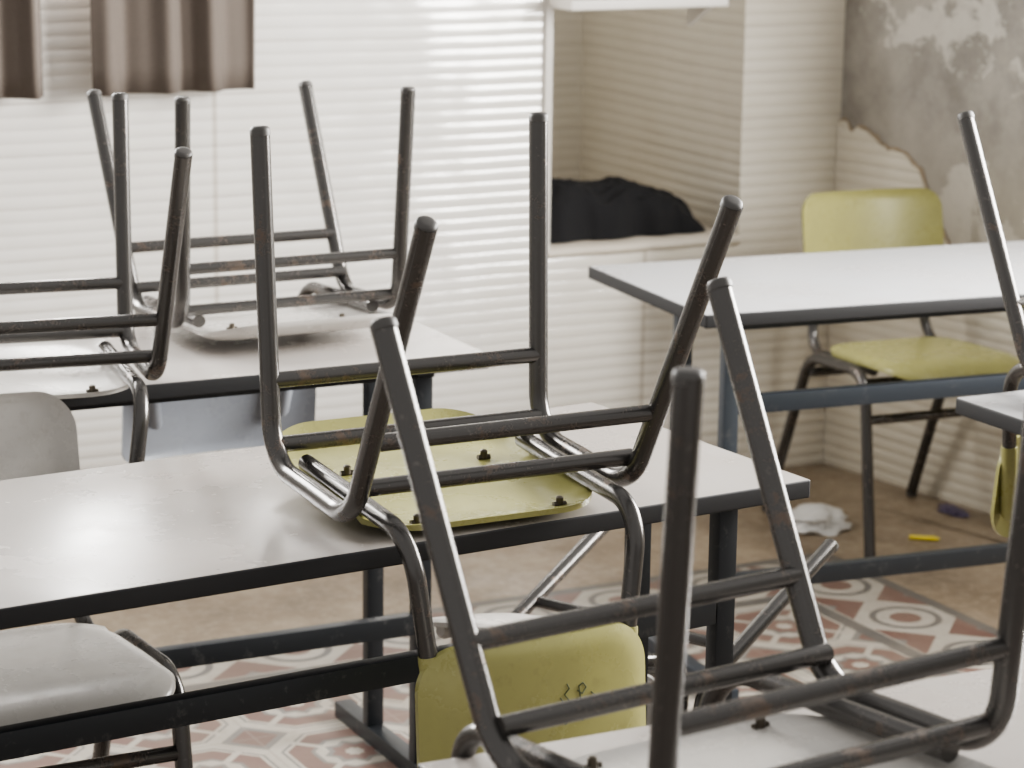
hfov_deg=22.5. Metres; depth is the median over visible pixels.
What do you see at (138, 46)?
curtain
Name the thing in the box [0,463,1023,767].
floor
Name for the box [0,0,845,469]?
wall
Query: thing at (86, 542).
school desk
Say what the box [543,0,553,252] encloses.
trim
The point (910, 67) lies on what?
wall
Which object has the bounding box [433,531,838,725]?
chair
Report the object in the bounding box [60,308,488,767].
school desk
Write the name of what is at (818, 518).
plastic bag
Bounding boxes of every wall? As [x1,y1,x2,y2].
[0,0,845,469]
[841,0,1023,244]
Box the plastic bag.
[791,503,851,535]
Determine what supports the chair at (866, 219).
on the floor
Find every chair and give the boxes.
[0,93,192,463]
[0,391,192,767]
[86,80,415,461]
[249,112,742,764]
[369,277,1023,767]
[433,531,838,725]
[761,188,1019,557]
[957,111,1023,537]
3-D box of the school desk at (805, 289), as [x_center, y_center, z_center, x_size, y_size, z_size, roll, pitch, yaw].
[0.846,0.143,5.127,1.300,0.750,0.527,-4,14,-21]
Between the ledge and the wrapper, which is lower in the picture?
the wrapper
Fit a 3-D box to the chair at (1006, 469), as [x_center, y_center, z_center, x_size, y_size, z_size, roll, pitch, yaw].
[1.000,-0.068,3.943,0.426,0.720,0.550,-6,14,-27]
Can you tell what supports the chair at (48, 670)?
on the floor
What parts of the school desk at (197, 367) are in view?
apron rail, leg, leg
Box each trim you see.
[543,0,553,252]
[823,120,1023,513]
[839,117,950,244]
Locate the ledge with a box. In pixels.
[548,224,740,258]
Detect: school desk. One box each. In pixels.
[0,403,809,760]
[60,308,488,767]
[417,663,1023,767]
[588,241,1023,699]
[956,390,1023,435]
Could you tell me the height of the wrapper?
0.018 m
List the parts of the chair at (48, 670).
backrest, seat, leg, leg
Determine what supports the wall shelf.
attached to the wall at (743, 101)
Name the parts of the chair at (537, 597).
backrest, leg, seat, leg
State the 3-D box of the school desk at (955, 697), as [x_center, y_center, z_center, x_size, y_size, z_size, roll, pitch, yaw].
[0.582,0.721,2.543,1.250,0.750,0.527,-6,14,-26]
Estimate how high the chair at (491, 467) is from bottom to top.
0.800 m
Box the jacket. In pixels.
[550,176,705,242]
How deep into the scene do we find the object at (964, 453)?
6.28 m
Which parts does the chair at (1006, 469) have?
leg, backrest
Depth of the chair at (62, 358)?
3.85 m
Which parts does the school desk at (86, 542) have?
leg, leg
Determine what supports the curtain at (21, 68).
hanging from the curtain rod
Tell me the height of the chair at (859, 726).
0.747 m
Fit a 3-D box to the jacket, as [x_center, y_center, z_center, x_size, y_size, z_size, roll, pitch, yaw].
[0.229,-0.445,6.305,0.467,0.139,0.244,-6,14,-27]
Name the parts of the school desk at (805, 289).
leg, leg, apron rail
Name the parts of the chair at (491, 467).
leg, leg, seat, backrest, leg, leg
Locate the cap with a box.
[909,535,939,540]
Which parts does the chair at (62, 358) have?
seat, leg, leg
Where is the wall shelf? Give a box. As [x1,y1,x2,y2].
[549,0,727,25]
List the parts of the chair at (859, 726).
leg, leg, seat, leg, leg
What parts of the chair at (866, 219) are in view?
leg, leg, backrest, seat, leg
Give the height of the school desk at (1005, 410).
0.750 m
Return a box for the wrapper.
[937,503,968,517]
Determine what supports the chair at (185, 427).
on the school desk at (197, 367)
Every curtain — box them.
[0,0,43,99]
[90,0,254,96]
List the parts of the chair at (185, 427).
leg, leg, backrest, seat, leg, leg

